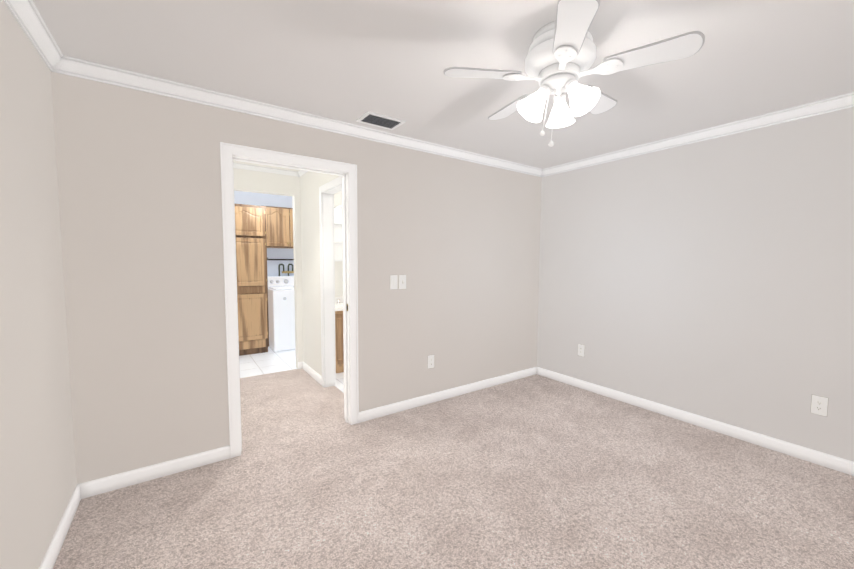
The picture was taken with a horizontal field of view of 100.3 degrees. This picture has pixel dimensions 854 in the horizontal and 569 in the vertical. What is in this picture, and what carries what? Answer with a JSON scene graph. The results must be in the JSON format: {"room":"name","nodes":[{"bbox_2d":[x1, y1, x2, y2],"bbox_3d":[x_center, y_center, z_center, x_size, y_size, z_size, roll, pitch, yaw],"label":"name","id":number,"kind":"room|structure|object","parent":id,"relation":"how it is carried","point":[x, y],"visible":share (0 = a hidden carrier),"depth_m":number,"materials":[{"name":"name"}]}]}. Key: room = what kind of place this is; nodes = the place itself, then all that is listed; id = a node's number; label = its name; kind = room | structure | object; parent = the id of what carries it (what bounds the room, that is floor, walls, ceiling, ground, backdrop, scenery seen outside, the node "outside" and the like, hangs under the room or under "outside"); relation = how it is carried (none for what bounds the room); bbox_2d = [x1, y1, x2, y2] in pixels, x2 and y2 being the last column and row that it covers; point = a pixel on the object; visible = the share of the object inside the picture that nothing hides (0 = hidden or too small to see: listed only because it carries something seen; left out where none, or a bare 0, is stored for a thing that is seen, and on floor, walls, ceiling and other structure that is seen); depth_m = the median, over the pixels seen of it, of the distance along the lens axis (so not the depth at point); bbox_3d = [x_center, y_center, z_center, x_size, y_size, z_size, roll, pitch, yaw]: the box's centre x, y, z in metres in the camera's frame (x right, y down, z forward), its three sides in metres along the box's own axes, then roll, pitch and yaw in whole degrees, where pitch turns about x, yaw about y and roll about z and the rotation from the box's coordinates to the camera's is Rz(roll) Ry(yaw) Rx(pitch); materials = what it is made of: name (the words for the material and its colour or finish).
{"room":"empty bedroom","nodes":[
{"label":"empty bedroom","id":0,"kind":"room"},
{"bbox_2d":[0,0,76,568],"bbox_3d":[-1.096,0.113,0.567,0.120,2.440,3.571,-2,5,-35],"label":"wall","id":1,"kind":"structure","parent":0,"point":[38,481],"depth_m":1.51,"materials":[{"name":"beige paint"}]},
{"bbox_2d":[3,0,70,75],"bbox_3d":[-1.014,-1.069,0.539,0.062,0.076,3.150,-2,5,-35],"label":"crown molding","id":2,"kind":"structure","parent":1,"relation":"attached to","point":[27,16],"depth_m":1.62,"materials":[{"name":"white paint"}]},
{"bbox_2d":[39,483,82,568],"bbox_3d":[-1.056,1.283,0.697,0.015,0.088,3.301,-2,5,-35],"label":"baseboard","id":3,"kind":"structure","parent":1,"relation":"attached to","point":[48,562],"depth_m":1.74,"materials":[{"name":"white paint"}]},
{"bbox_2d":[234,191,293,275],"bbox_3d":[-2.318,-0.269,6.129,2.760,2.440,0.120,-2,5,-35],"label":"wall","id":4,"kind":"structure","parent":0,"point":[250,198],"depth_m":5.88,"materials":[{"name":"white paint"}]},
{"bbox_2d":[261,205,292,248],"bbox_3d":[-2.112,-0.918,5.922,1.206,0.635,0.371,-2,5,-35],"label":"upper cabinet","id":5,"kind":"object","parent":4,"relation":"attached to","point":[279,227],"visible":0.33,"depth_m":5.59,"materials":[{"name":"brown wood"}]},
{"bbox_2d":[233,168,342,368],"bbox_3d":[-1.313,-0.166,4.688,2.760,2.440,0.100,-2,5,-35],"label":"wall","id":6,"kind":"structure","parent":0,"point":[262,182],"depth_m":4.39,"materials":[{"name":"beige paint"}]},
{"bbox_2d":[233,163,296,175],"bbox_3d":[-1.993,-1.324,4.046,0.990,0.050,0.040,-2,5,-35],"label":"crown molding","id":7,"kind":"structure","parent":6,"relation":"attached to","point":[235,165],"depth_m":4.12,"materials":[{"name":"white paint"}]},
{"bbox_2d":[334,205,341,260],"bbox_3d":[-1.089,-0.671,4.677,0.410,0.731,0.110,-2,5,-35],"label":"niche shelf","id":8,"kind":"object","parent":6,"relation":"attached to","point":[337,233],"visible":0.12,"depth_m":4.68,"materials":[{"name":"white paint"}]},
{"bbox_2d":[239,347,343,392],"bbox_3d":[-1.312,1.082,4.760,3.000,0.059,3.669,-2,5,-35],"label":"floor","id":9,"kind":"structure","parent":0,"point":[268,362],"depth_m":4.70,"materials":[{"name":"white tile"}]},
{"bbox_2d":[235,204,268,355],"bbox_3d":[-2.755,-0.066,5.309,0.575,2.140,0.740,-2,5,-35],"label":"tall cabinet","id":10,"kind":"object","parent":9,"relation":"on","point":[251,268],"visible":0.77,"depth_m":5.05,"materials":[{"name":"brown wood"}]},
{"bbox_2d":[267,264,294,351],"bbox_3d":[-2.180,0.325,5.724,0.685,1.311,0.761,-2,5,-35],"label":"washer","id":11,"kind":"object","parent":9,"relation":"on","point":[281,311],"visible":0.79,"depth_m":5.35,"materials":[{"name":"white metal"}]},
{"bbox_2d":[335,296,343,372],"bbox_3d":[-0.852,0.590,4.664,1.024,0.940,0.546,-2,5,-35],"label":"bathroom vanity","id":12,"kind":"object","parent":9,"relation":"on","point":[339,334],"visible":0.06,"depth_m":4.25,"materials":[{"name":"brown wood"}]},
{"bbox_2d":[51,72,541,483],"bbox_3d":[-0.359,-0.059,3.175,4.075,2.440,0.120,-2,5,-35],"label":"wall","id":13,"kind":"structure","parent":0,"point":[456,242],"depth_m":2.33,"materials":[{"name":"beige paint"}]},
{"bbox_2d":[83,445,229,498],"bbox_3d":[-1.671,1.174,2.266,0.740,0.088,0.015,-2,5,-35],"label":"baseboard","id":14,"kind":"structure","parent":13,"relation":"attached to","point":[119,481],"depth_m":2.23,"materials":[{"name":"white paint"}]},
{"bbox_2d":[220,142,358,457],"bbox_3d":[-1.007,0.117,2.734,0.958,2.142,0.160,-2,5,-35],"label":"door frame","id":15,"kind":"structure","parent":13,"relation":"attached to","point":[227,151],"depth_m":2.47,"materials":[{"name":"white paint"}]},
{"bbox_2d":[55,56,544,176],"bbox_3d":[-0.301,-1.233,3.021,4.075,0.076,0.062,-2,5,-35],"label":"crown molding","id":16,"kind":"structure","parent":13,"relation":"attached to","point":[80,68],"depth_m":2.44,"materials":[{"name":"white paint"}]},
{"bbox_2d":[390,275,405,289],"bbox_3d":[-0.250,-0.021,3.167,0.169,0.131,0.022,-2,5,-35],"label":"switch plates","id":17,"kind":"object","parent":13,"relation":"attached to","point":[394,282],"visible":1,"depth_m":3.17,"materials":[{"name":"white plastic"}]},
{"bbox_2d":[428,354,433,368],"bbox_3d":[0.040,0.743,3.433,0.079,0.131,0.008,-2,5,-35],"label":"outlet","id":18,"kind":"object","parent":13,"relation":"attached to","point":[430,361],"visible":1,"depth_m":3.43,"materials":[{"name":"white plastic"}]},
{"bbox_2d":[359,367,538,422],"bbox_3d":[0.370,1.089,3.684,2.325,0.088,0.015,-2,5,-35],"label":"baseboard","id":19,"kind":"structure","parent":13,"relation":"attached to","point":[370,414],"depth_m":3.51,"materials":[{"name":"white paint"}]},
{"bbox_2d":[300,171,339,375],"bbox_3d":[-1.043,-0.104,3.794,0.100,2.440,1.679,-2,5,-35],"label":"wall","id":20,"kind":"structure","parent":0,"point":[311,183],"depth_m":4.12,"materials":[{"name":"beige paint"}]},
{"bbox_2d":[297,170,307,176],"bbox_3d":[-1.094,-1.294,3.674,0.040,0.050,1.679,-2,5,-35],"label":"crown molding","id":21,"kind":"structure","parent":20,"relation":"attached to","point":[299,173],"depth_m":4.26,"materials":[{"name":"white paint"}]},
{"bbox_2d":[298,362,321,384],"bbox_3d":[-1.125,1.071,3.832,0.070,0.088,1.661,-2,5,-35],"label":"baseboard","id":22,"kind":"structure","parent":20,"relation":"attached to","point":[311,372],"depth_m":4.24,"materials":[{"name":"white paint"}]},
{"bbox_2d":[319,176,341,387],"bbox_3d":[-0.833,0.065,3.501,0.136,2.143,0.900,-2,5,-35],"label":"door frame","id":23,"kind":"structure","parent":20,"relation":"attached to","point":[330,185],"depth_m":3.79,"materials":[{"name":"white paint"}]},
{"bbox_2d":[33,0,853,171],"bbox_3d":[-0.381,-1.329,3.130,4.315,0.100,7.120,-2,5,-35],"label":"ceiling","id":24,"kind":"structure","parent":0,"point":[351,61],"depth_m":1.87,"materials":[{"name":"paint"}]},
{"bbox_2d":[356,111,405,129],"bbox_3d":[-0.353,-1.244,2.725,0.316,0.014,0.210,-2,5,-35],"label":"ceiling vent","id":25,"kind":"object","parent":24,"relation":"in","point":[378,120],"visible":1,"depth_m":2.71,"materials":[{"name":"white"}]},
{"bbox_2d":[444,0,704,146],"bbox_3d":[0.642,-0.917,1.730,1.039,0.523,1.054,-2,5,-35],"label":"ceiling fan","id":26,"kind":"object","parent":24,"relation":"hanging from","point":[560,58],"visible":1,"depth_m":1.60,"materials":[{"name":"white"}]},
{"bbox_2d":[53,369,853,568],"bbox_3d":[0.134,1.239,2.542,4.315,0.060,5.270,-2,5,-35],"label":"floor","id":27,"kind":"structure","parent":0,"point":[536,471],"depth_m":2.08,"materials":[{"name":"beige carpet"}]},
{"bbox_2d":[537,107,853,461],"bbox_3d":[2.348,-0.029,2.958,0.120,2.440,3.571,-2,5,-35],"label":"wall","id":28,"kind":"structure","parent":0,"point":[713,279],"depth_m":2.86,"materials":[{"name":"beige paint"}]},
{"bbox_2d":[578,344,584,356],"bbox_3d":[1.670,0.714,3.865,0.008,0.131,0.079,-2,5,-35],"label":"outlet","id":29,"kind":"object","parent":28,"relation":"attached to","point":[581,349],"visible":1,"depth_m":3.86,"materials":[{"name":"white plastic"}]},
{"bbox_2d":[535,367,853,475],"bbox_3d":[2.277,1.145,3.011,0.015,0.088,3.301,-2,5,-35],"label":"baseboard","id":30,"kind":"structure","parent":28,"relation":"attached to","point":[810,455],"depth_m":2.88,"materials":[{"name":"white paint"}]},
{"bbox_2d":[543,92,853,175],"bbox_3d":[2.279,-1.206,2.826,0.062,0.076,3.150,-2,5,-35],"label":"crown molding","id":31,"kind":"structure","parent":28,"relation":"attached to","point":[844,101],"depth_m":2.79,"materials":[{"name":"white paint"}]},
{"bbox_2d":[810,394,828,416],"bbox_3d":[2.672,0.825,2.429,0.008,0.131,0.079,-2,5,-35],"label":"outlet","id":32,"kind":"object","parent":28,"relation":"attached to","point":[819,405],"visible":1,"depth_m":2.43,"materials":[{"name":"white plastic"}]}
]}

